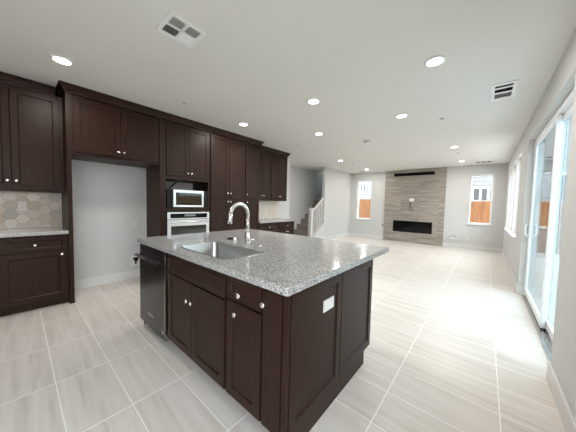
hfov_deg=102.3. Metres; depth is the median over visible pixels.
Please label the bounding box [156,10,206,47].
ceiling vent
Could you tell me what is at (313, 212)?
stair railing
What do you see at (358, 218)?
window
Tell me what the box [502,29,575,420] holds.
wall
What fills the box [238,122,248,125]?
recessed light
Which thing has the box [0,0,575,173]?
ceiling
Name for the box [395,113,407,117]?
recessed light
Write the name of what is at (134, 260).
water valve box
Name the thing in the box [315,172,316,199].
wall
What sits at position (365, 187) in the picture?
house
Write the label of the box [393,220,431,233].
fireplace
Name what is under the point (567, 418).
baseboard
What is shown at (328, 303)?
wall outlet
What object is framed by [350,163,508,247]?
wall
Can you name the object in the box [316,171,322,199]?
wall
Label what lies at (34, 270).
base cabinet
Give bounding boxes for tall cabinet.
[61,92,158,303]
[146,118,208,236]
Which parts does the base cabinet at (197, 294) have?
door, door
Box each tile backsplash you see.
[0,191,61,228]
[259,200,278,218]
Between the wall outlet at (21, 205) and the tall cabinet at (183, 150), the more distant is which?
the tall cabinet at (183, 150)
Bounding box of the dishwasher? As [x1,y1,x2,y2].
[134,243,169,341]
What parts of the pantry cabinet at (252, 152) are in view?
door, door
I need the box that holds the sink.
[180,242,263,259]
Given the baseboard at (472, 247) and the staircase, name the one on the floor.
the staircase
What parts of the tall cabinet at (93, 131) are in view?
panel, door, door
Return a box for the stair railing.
[308,197,323,236]
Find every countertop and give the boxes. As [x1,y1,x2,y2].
[0,226,67,237]
[137,229,388,296]
[259,218,295,222]
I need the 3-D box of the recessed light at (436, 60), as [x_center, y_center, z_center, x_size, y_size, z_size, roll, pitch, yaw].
[1.360,-1.428,2.144,0.175,0.012,0.175,4,4,40]
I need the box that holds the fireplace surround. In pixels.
[383,167,446,245]
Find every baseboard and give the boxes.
[74,233,349,289]
[350,233,501,252]
[502,249,575,431]
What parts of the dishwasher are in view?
handle, door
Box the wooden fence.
[359,199,564,254]
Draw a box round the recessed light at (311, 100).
[307,98,319,103]
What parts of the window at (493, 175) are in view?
sill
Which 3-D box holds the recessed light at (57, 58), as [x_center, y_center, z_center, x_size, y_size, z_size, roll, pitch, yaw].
[-2.212,-1.521,2.269,0.175,0.012,0.175,4,4,40]
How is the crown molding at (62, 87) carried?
attached to the tall cabinet at (93, 131)
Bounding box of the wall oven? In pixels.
[166,211,208,234]
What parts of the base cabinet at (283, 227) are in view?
door, drawer, door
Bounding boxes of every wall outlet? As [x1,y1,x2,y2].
[17,202,25,210]
[323,295,333,312]
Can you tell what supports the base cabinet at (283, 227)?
on the floor
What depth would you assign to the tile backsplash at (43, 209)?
2.95 m
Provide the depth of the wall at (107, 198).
3.66 m
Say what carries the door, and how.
in the wall at (562, 81)
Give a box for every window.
[357,180,371,219]
[466,174,494,225]
[509,233,515,238]
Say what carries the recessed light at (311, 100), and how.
in the ceiling
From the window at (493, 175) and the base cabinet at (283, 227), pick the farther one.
the window at (493, 175)
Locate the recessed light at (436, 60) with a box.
[424,55,445,66]
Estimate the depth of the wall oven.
3.92 m
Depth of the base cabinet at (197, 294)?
1.65 m
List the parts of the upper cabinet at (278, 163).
door, door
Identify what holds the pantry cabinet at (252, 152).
on the floor
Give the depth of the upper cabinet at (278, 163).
5.97 m
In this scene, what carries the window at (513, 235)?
in the wall at (562, 81)
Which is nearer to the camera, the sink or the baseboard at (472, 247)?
the sink
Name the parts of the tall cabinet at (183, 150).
door, door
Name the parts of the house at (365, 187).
pane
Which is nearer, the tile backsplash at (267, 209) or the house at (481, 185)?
the tile backsplash at (267, 209)
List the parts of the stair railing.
newel post, handrail, cap rail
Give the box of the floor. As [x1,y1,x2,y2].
[0,236,565,431]
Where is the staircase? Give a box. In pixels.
[294,200,320,235]
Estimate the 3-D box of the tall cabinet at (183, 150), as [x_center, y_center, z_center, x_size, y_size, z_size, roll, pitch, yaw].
[-1.915,-0.237,4.089,0.606,2.555,0.848,4,4,40]
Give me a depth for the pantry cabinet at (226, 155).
4.48 m
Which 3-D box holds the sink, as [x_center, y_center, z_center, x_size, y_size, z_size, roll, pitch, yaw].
[-0.556,0.391,1.903,0.716,0.242,0.383,4,4,40]
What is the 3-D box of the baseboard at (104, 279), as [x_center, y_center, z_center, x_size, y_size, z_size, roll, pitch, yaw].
[-0.214,0.884,6.639,0.015,0.135,8.861,4,4,40]
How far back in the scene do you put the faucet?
2.18 m
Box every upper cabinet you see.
[0,82,63,192]
[259,150,271,200]
[264,153,287,200]
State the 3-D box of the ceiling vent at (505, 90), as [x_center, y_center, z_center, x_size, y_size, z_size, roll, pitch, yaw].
[2.471,-1.429,2.660,0.210,0.008,0.480,4,4,40]
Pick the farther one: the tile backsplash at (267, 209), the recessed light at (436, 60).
the tile backsplash at (267, 209)
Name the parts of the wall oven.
door, control panel, control glass, handle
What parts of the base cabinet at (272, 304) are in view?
knob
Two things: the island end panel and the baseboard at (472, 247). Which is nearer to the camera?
the island end panel
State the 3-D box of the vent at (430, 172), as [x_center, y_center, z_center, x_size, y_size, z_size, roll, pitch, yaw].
[4.526,-1.508,8.353,1.320,0.115,0.018,4,4,40]
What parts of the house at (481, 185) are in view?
pane, pane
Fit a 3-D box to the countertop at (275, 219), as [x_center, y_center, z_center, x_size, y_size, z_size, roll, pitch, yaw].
[-0.433,0.114,5.865,0.604,0.038,1.293,4,4,40]
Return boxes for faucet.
[227,202,253,243]
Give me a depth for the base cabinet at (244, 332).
1.32 m
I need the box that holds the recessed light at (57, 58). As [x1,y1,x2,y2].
[49,54,73,65]
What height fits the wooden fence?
1.760 m
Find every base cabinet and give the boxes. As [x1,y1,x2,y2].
[0,234,68,316]
[168,254,228,389]
[226,275,263,421]
[259,222,277,231]
[260,289,283,431]
[278,221,293,234]
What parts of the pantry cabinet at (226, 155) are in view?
door, door, door, door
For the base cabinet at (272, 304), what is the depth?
1.17 m
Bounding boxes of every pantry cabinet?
[209,132,244,231]
[244,142,259,229]
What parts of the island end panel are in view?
corner post, raised panel, raised panel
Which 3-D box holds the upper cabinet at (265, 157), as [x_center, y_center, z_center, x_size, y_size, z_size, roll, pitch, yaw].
[-0.720,-0.971,5.625,0.362,1.170,0.606,4,4,40]
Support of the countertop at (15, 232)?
on the base cabinet
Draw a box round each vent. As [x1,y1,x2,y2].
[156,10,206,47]
[394,171,434,176]
[491,79,517,100]
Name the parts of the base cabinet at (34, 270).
drawer, door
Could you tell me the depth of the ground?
4.54 m
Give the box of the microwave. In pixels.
[166,189,206,207]
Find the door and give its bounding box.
[522,88,573,361]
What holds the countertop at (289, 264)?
on the panel
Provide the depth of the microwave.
3.91 m
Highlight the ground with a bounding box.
[541,246,559,325]
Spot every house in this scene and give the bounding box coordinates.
[359,181,371,209]
[471,116,571,241]
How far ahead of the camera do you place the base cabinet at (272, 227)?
5.46 m
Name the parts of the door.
handle, glass pane, sliding panel, fixed panel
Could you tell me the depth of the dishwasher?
2.12 m
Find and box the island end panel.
[280,259,372,431]
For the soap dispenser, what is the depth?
2.21 m
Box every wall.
[6,83,351,279]
[289,166,314,222]
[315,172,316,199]
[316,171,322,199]
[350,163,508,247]
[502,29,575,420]
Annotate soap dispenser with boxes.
[227,237,236,242]
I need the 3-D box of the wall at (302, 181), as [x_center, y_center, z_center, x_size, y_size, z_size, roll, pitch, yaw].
[-0.146,-0.458,8.261,0.120,2.652,3.700,4,4,40]
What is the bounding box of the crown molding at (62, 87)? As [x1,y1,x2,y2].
[0,71,290,156]
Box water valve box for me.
[130,256,139,265]
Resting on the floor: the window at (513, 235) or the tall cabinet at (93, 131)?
the tall cabinet at (93, 131)
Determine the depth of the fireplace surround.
8.29 m
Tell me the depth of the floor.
1.86 m
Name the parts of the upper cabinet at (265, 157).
door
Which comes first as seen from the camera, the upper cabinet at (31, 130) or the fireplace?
the upper cabinet at (31, 130)

